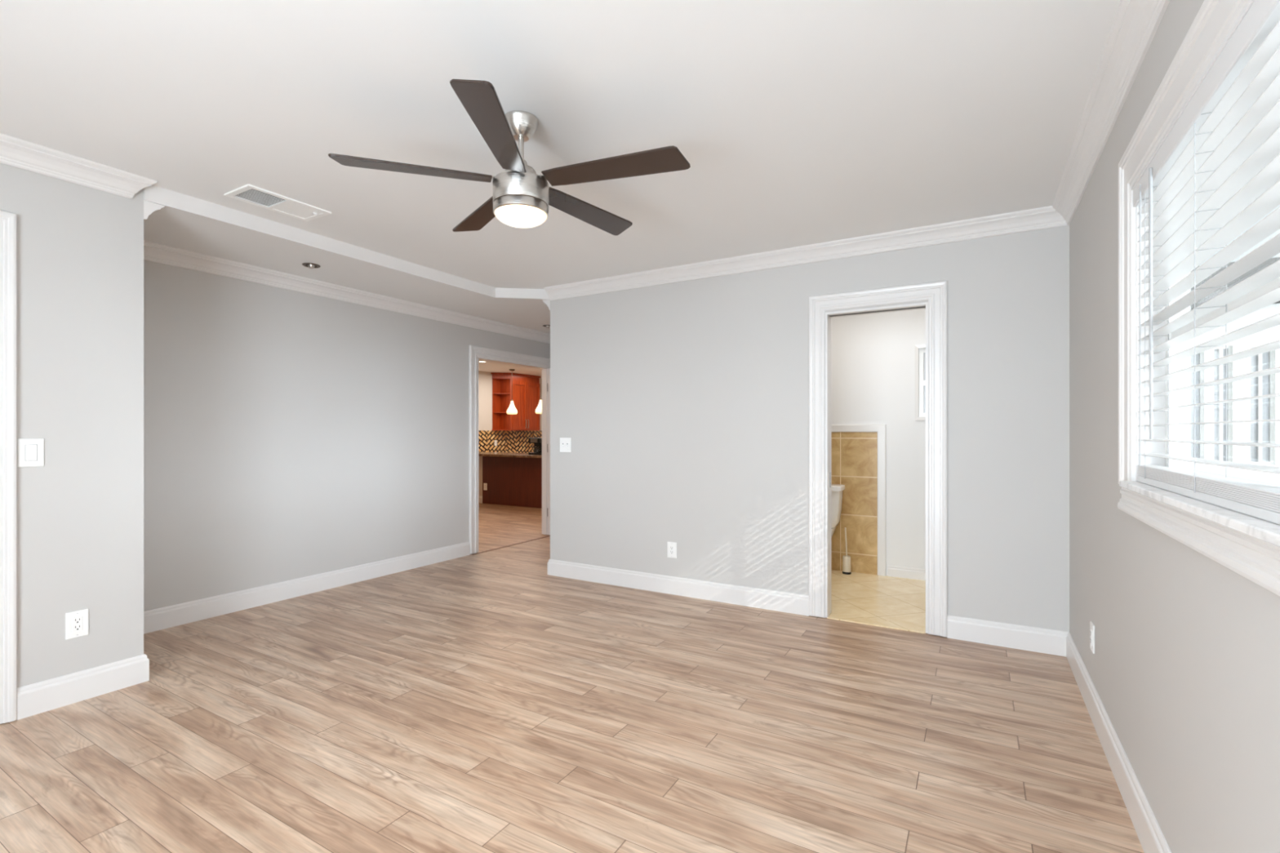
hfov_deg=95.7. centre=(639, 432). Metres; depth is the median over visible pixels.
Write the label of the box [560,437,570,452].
light switch
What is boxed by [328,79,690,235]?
ceiling fan
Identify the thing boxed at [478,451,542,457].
countertop
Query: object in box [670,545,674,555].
receptacle
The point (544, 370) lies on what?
trim
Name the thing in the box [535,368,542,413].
pendant lamp
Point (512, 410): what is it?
pendant lamp
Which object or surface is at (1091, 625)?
power outlet
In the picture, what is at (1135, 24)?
trim
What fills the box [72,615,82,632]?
receptacle
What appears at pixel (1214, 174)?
window blind
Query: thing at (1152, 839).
baseboard
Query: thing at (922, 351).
window
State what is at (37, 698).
baseboard
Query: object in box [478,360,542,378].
ceiling
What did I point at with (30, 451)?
light switch
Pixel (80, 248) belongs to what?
wall
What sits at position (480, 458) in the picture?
wall
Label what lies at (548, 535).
trim
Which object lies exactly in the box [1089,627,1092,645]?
receptacle
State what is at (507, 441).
backsplash
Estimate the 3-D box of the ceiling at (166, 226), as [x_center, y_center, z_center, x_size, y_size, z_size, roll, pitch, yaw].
[-1.561,-1.180,4.802,1.210,0.080,4.270,0,0,30]
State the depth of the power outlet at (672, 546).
4.36 m
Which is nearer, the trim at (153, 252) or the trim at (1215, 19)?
the trim at (1215, 19)
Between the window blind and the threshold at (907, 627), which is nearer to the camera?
the window blind
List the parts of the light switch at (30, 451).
rocker frame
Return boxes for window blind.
[1131,0,1279,524]
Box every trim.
[0,0,1170,300]
[0,210,17,724]
[143,185,549,299]
[143,200,550,343]
[469,345,550,554]
[471,535,550,555]
[477,356,550,551]
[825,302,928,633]
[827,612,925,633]
[831,424,886,576]
[1117,487,1279,595]
[1118,0,1248,484]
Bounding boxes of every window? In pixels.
[915,344,925,420]
[1120,198,1279,546]
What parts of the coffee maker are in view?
control panel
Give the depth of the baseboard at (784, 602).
4.30 m
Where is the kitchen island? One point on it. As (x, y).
(510, 481)
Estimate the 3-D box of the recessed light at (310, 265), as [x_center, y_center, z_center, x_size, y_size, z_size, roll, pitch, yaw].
[-2.245,-1.129,3.956,0.110,0.022,0.110,0,0,30]
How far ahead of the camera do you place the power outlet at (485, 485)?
9.89 m
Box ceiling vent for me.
[223,183,331,221]
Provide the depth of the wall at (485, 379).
12.28 m
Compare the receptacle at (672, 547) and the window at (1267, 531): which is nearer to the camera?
the window at (1267, 531)
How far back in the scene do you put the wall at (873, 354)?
4.90 m
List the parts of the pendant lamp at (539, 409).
lamp shade, cord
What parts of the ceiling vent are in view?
damper panel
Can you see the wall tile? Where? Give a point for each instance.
(854, 454)
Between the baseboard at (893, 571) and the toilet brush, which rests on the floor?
the toilet brush
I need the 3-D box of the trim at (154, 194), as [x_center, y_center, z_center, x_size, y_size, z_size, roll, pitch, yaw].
[-1.727,-1.178,3.995,0.334,0.084,2.692,0,0,38]
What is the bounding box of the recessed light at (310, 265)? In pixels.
[302,262,320,268]
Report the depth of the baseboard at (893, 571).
4.83 m
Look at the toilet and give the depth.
4.94 m
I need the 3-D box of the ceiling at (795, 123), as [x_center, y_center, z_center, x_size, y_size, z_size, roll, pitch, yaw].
[-0.674,-1.270,2.753,5.045,0.100,7.120,0,0,30]
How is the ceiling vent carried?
in the ceiling at (795, 123)
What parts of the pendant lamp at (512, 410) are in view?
lamp shade, cord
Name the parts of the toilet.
tank, tank lid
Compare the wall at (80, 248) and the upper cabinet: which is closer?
the wall at (80, 248)
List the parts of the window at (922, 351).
frame, pane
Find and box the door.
[546,368,550,534]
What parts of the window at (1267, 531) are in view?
sill, frame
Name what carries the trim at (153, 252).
attached to the wall at (288, 434)
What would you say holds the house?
on the ground
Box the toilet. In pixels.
[831,484,844,536]
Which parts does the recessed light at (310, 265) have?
bulb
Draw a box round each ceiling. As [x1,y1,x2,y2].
[0,0,1119,288]
[143,206,550,333]
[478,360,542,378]
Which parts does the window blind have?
lift cord, ladder cord, rail, ladder cord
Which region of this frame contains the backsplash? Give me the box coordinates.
[478,430,542,453]
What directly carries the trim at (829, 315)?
attached to the wall at (682, 407)
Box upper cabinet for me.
[511,373,540,431]
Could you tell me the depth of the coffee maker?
9.41 m
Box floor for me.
[0,502,1144,852]
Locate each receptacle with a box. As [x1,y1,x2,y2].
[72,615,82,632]
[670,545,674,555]
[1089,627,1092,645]
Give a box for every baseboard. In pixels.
[16,541,470,719]
[478,495,482,502]
[547,559,808,616]
[888,564,925,580]
[946,614,1171,852]
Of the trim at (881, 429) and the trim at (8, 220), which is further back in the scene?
the trim at (881, 429)
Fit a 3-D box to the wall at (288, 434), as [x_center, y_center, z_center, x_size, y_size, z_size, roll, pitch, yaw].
[-2.161,0.000,5.093,0.120,2.440,4.370,0,0,30]
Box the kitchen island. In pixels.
[482,456,542,508]
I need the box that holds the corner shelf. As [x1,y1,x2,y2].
[490,372,512,430]
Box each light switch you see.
[17,438,44,466]
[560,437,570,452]
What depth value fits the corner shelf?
12.54 m
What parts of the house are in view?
pane, pane, pane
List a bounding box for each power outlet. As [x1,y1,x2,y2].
[65,608,88,639]
[483,483,487,490]
[667,541,676,558]
[1089,621,1094,653]
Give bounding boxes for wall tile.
[831,431,877,574]
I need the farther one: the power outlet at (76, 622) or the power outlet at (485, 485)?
the power outlet at (485, 485)
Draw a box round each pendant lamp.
[506,368,517,414]
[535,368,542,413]
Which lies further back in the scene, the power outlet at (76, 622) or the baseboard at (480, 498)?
the baseboard at (480, 498)
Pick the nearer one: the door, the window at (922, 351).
the window at (922, 351)
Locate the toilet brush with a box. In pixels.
[842,527,851,574]
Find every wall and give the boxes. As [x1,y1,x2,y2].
[0,163,143,687]
[143,259,550,611]
[478,370,542,431]
[478,456,482,496]
[550,225,1069,635]
[831,308,925,575]
[1069,0,1279,852]
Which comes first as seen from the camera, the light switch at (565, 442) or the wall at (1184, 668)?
the wall at (1184, 668)
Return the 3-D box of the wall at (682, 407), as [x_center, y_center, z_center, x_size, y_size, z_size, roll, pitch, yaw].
[0.814,0.000,4.108,3.595,2.440,0.120,0,0,30]
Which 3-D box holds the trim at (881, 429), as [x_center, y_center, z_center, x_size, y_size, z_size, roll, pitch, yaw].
[1.642,0.576,5.175,1.032,1.288,0.022,0,0,30]
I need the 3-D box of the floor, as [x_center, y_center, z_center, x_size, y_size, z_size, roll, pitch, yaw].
[-1.161,1.270,6.519,9.675,0.100,13.140,0,0,30]
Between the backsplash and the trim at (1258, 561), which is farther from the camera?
the backsplash
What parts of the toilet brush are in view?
handle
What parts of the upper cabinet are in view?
door, door panel, door panel, door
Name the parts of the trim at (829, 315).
latch plate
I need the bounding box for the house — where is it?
[1191,257,1279,484]
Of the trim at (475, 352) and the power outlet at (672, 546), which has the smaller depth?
the power outlet at (672, 546)
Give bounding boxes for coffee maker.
[528,437,542,454]

